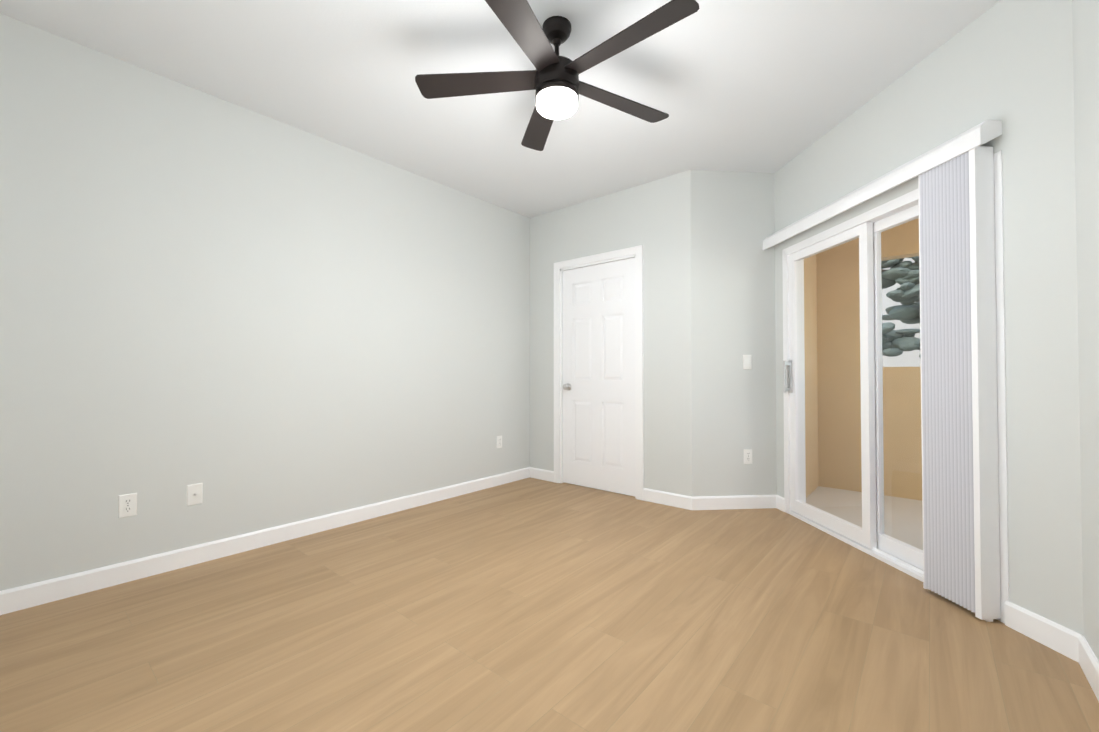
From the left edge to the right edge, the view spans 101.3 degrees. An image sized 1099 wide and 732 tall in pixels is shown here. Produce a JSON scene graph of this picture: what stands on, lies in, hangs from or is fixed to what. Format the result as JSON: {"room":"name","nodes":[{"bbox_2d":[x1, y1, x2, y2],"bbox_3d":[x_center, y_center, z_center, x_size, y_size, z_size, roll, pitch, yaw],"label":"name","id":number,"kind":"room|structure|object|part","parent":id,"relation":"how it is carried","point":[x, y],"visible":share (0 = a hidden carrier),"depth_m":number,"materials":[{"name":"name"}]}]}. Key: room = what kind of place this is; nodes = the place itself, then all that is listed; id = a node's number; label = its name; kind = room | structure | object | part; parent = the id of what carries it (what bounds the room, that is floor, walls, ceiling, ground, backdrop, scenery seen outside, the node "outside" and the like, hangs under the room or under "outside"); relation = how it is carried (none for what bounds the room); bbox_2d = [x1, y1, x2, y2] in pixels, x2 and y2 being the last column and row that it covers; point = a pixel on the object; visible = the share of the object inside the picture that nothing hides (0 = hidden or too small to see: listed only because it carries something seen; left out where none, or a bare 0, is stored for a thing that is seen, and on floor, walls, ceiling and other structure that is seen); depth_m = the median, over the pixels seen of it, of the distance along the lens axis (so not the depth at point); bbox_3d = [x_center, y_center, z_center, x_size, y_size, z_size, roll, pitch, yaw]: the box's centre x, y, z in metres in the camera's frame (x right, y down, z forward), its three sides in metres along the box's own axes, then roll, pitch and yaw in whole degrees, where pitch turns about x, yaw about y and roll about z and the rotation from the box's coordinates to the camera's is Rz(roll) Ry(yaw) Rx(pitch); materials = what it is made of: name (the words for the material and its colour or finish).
{"room":"empty bedroom","nodes":[
{"label":"empty bedroom","id":0,"kind":"room"},
{"bbox_2d":[0,13,529,590],"bbox_3d":[-1.472,-0.215,3.146,0.120,2.620,4.040,-1,-1,40],"label":"wall","id":1,"kind":"structure","parent":0,"point":[252,321],"depth_m":2.55,"materials":[{"name":"paint"}]},
{"bbox_2d":[118,493,136,517],"bbox_3d":[-2.120,0.701,2.266,0.008,0.114,0.070,-1,-1,40],"label":"electrical outlet","id":2,"kind":"object","parent":1,"relation":"attached to","point":[127,505],"visible":1,"depth_m":2.26,"materials":[{"name":"white plastic"}]},
{"bbox_2d":[186,483,202,505],"bbox_3d":[-1.942,0.705,2.469,0.017,0.114,0.070,-1,-1,40],"label":"outlet","id":3,"kind":"object","parent":1,"relation":"attached to","point":[194,494],"visible":1,"depth_m":2.47,"materials":[{"name":"white plastic"}]},
{"bbox_2d":[0,467,529,614],"bbox_3d":[-1.421,1.044,3.083,0.014,0.100,3.800,-1,-1,40],"label":"baseboard","id":4,"kind":"structure","parent":1,"relation":"attached to","point":[36,594],"depth_m":2.53,"materials":[{"name":"white wood"}]},
{"bbox_2d":[497,436,501,447],"bbox_3d":[-0.467,0.712,4.221,0.008,0.114,0.070,-1,-1,40],"label":"electrical outlet","id":5,"kind":"object","parent":1,"relation":"attached to","point":[499,441],"visible":1,"depth_m":4.21,"materials":[{"name":"white plastic"}]},
{"bbox_2d":[0,0,999,217],"bbox_3d":[0.083,-1.590,2.199,3.745,0.100,4.570,-1,-1,40],"label":"ceiling","id":6,"kind":"structure","parent":0,"point":[769,86],"depth_m":2.35,"materials":[{"name":"paint"}]},
{"bbox_2d":[415,0,698,150],"bbox_3d":[0.066,-1.354,2.017,1.212,0.377,1.259,-1,-1,40],"label":"ceiling fan","id":7,"kind":"object","parent":6,"relation":"hanging from","point":[555,83],"visible":1,"depth_m":1.99,"materials":[{"name":"brown metal"}]},
{"bbox_2d":[0,477,1098,731],"bbox_3d":[0.075,1.130,2.148,3.625,0.100,4.425,-1,-1,40],"label":"floor","id":8,"kind":"structure","parent":0,"point":[530,605],"depth_m":1.77,"materials":[{"name":"brown wood"}]},
{"bbox_2d":[530,170,691,496],"bbox_3d":[0.485,-0.201,4.059,1.690,2.620,0.120,-1,-1,40],"label":"wall","id":9,"kind":"structure","parent":0,"point":[653,218],"depth_m":3.69,"materials":[{"name":"paint"}]},
{"bbox_2d":[563,258,634,495],"bbox_3d":[0.417,0.093,4.036,0.786,2.015,0.105,-1,-1,40],"label":"door","id":10,"kind":"structure","parent":9,"relation":"in","point":[599,375],"depth_m":4.03,"materials":[{"name":"white wood"}]},
{"bbox_2d":[554,245,643,499],"bbox_3d":[0.448,0.057,4.073,0.950,2.105,0.140,-1,-1,40],"label":"door frame","id":11,"kind":"structure","parent":9,"relation":"attached to","point":[636,252],"depth_m":3.95,"materials":[{"name":"white wood"}]},
{"bbox_2d":[530,467,691,509],"bbox_3d":[0.444,1.058,3.986,1.696,0.100,0.014,-1,-1,40],"label":"baseboard","id":12,"kind":"structure","parent":9,"relation":"attached to","point":[669,499],"depth_m":3.61,"materials":[{"name":"white wood"}]},
{"bbox_2d":[691,170,776,496],"bbox_3d":[1.484,-0.209,3.560,0.799,2.620,0.120,0,-1,-5],"label":"wall","id":13,"kind":"structure","parent":0,"point":[733,300],"depth_m":3.50,"materials":[{"name":"paint"}]},
{"bbox_2d":[692,495,775,509],"bbox_3d":[1.427,1.050,3.469,0.685,0.100,0.014,0,-1,-5],"label":"baseboard","id":14,"kind":"structure","parent":13,"relation":"attached to","point":[732,502],"depth_m":3.46,"materials":[{"name":"white wood"}]},
{"bbox_2d":[743,355,751,369],"bbox_3d":[1.537,-0.029,3.501,0.050,0.114,0.050,-1,-1,40],"label":"switch","id":15,"kind":"object","parent":13,"relation":"attached to","point":[747,362],"visible":1,"depth_m":3.50,"materials":[{"name":"white plastic"}]},
{"bbox_2d":[744,449,751,463],"bbox_3d":[1.537,0.700,3.490,0.050,0.114,0.050,-1,-1,40],"label":"outlet","id":16,"kind":"object","parent":13,"relation":"attached to","point":[747,456],"visible":1,"depth_m":3.48,"materials":[{"name":"white plastic"}]},
{"bbox_2d":[774,0,1083,634],"bbox_3d":[1.909,-0.224,2.563,0.120,2.620,1.938,0,-1,-5],"label":"wall","id":17,"kind":"structure","parent":0,"point":[1008,64],"depth_m":1.82,"materials":[{"name":"paint"}]},
{"bbox_2d":[763,120,1001,621],"bbox_3d":[1.783,0.034,2.738,0.100,2.108,1.730,0,-1,-5],"label":"vertical blinds","id":18,"kind":"object","parent":17,"relation":"attached to","point":[960,481],"visible":0.98,"depth_m":2.00,"materials":[{"name":"white plastic"}]},
{"bbox_3d":[1.842,0.071,2.040,0.251,2.013,0.249,-1,-1,40],"label":"blind rail","id":19,"kind":"part","parent":18,"relation":"part of","materials":[{"name":"white plastic"}]},
{"bbox_2d":[782,151,1008,622],"bbox_3d":[1.880,0.096,2.651,0.182,1.982,1.540,0,-1,-5],"label":"sliding door","id":20,"kind":"structure","parent":17,"relation":"in","point":[869,536],"depth_m":2.63,"materials":[{"name":"white plastic"}]},
{"bbox_3d":[1.766,0.078,3.339,0.056,0.240,0.056,-1,-1,40],"label":"handle","id":21,"kind":"part","parent":20,"relation":"part of","materials":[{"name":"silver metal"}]},
{"bbox_3d":[1.843,0.100,2.994,0.454,1.763,0.454,-1,-1,40],"label":"panel glass","id":22,"kind":"part","parent":20,"relation":"part of","materials":[{"name":"clear glass"}]},
{"bbox_3d":[1.843,0.112,2.994,0.557,1.902,0.557,-1,-1,40],"label":"panel frame","id":23,"kind":"part","parent":20,"relation":"part of","materials":[{"name":"white plastic"}]},
{"bbox_3d":[1.948,0.101,2.311,0.557,1.902,0.557,-1,-1,40],"label":"panel frame","id":24,"kind":"part","parent":20,"relation":"part of","materials":[{"name":"white plastic"}]},
{"bbox_3d":[1.948,0.090,2.311,0.454,1.763,0.454,-1,-1,40],"label":"panel glass","id":25,"kind":"part","parent":20,"relation":"part of","materials":[{"name":"clear glass"}]},
{"bbox_2d":[776,495,1083,662],"bbox_3d":[1.840,1.036,2.560,0.014,0.100,1.894,0,-1,-5],"label":"baseboard","id":26,"kind":"structure","parent":17,"relation":"attached to","point":[1061,639],"depth_m":1.75,"materials":[{"name":"white wood"}]},
{"bbox_2d":[1072,0,1098,660],"bbox_3d":[0.998,-0.257,0.453,0.120,2.620,3.115,-1,-1,40],"label":"wall","id":27,"kind":"structure","parent":0,"point":[1085,15],"depth_m":1.53,"materials":[{"name":"paint"}]},
{"bbox_2d":[1078,635,1098,700],"bbox_3d":[0.971,1.004,0.505,0.014,0.100,2.951,-1,-1,40],"label":"baseboard","id":28,"kind":"structure","parent":27,"relation":"attached to","point":[1088,662],"depth_m":1.52,"materials":[{"name":"white wood"}]},
{"label":"outside","id":29,"kind":"structure","parent":0,"visible":0},
{"bbox_3d":[12.162,4.345,12.790,30.000,0.200,24.400,-1,-1,40],"label":"ground","id":30,"kind":"structure","parent":29,"visible":0},
{"bbox_2d":[882,258,920,366],"bbox_3d":[10.548,0.366,10.942,26.400,7.700,0.800,-1,-1,40],"label":"building","id":31,"kind":"structure","parent":30,"relation":"on","point":[914,357],"depth_m":11.77,"materials":[{"name":"white"}]},
{"bbox_3d":[7.597,-0.456,6.979,5.629,9.234,2.720,-1,-1,40],"label":"tree","id":32,"kind":"object","parent":30,"relation":"on","visible":0},
{"bbox_2d":[881,256,920,357],"bbox_3d":[7.803,-2.701,7.136,6.302,5.158,3.325,-1,-1,40],"label":"leaves","id":33,"kind":"object","parent":32,"relation":"attached to","point":[902,273],"depth_m":8.01,"materials":[{"name":"green plant"}]},
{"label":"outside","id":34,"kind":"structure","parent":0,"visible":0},
{"bbox_2d":[806,486,922,549],"bbox_3d":[2.734,1.201,2.554,2.520,0.150,2.820,-1,-1,40],"label":"floor","id":35,"kind":"structure","parent":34,"point":[904,505],"depth_m":3.56,"materials":[{"name":"concrete"}]},
{"bbox_2d":[804,255,819,497],"bbox_3d":[2.183,-0.022,3.988,0.150,2.640,1.010,-1,-1,40],"label":"wall","id":36,"kind":"structure","parent":35,"relation":"on","point":[812,330],"depth_m":4.15,"materials":[{"name":"paint"}]},
{"bbox_2d":[816,218,921,500],"bbox_3d":[3.518,-0.027,3.639,2.640,2.640,0.180,-1,-1,40],"label":"wall","id":37,"kind":"structure","parent":35,"relation":"on","point":[854,408],"depth_m":4.16,"materials":[{"name":"paint"}]}
]}

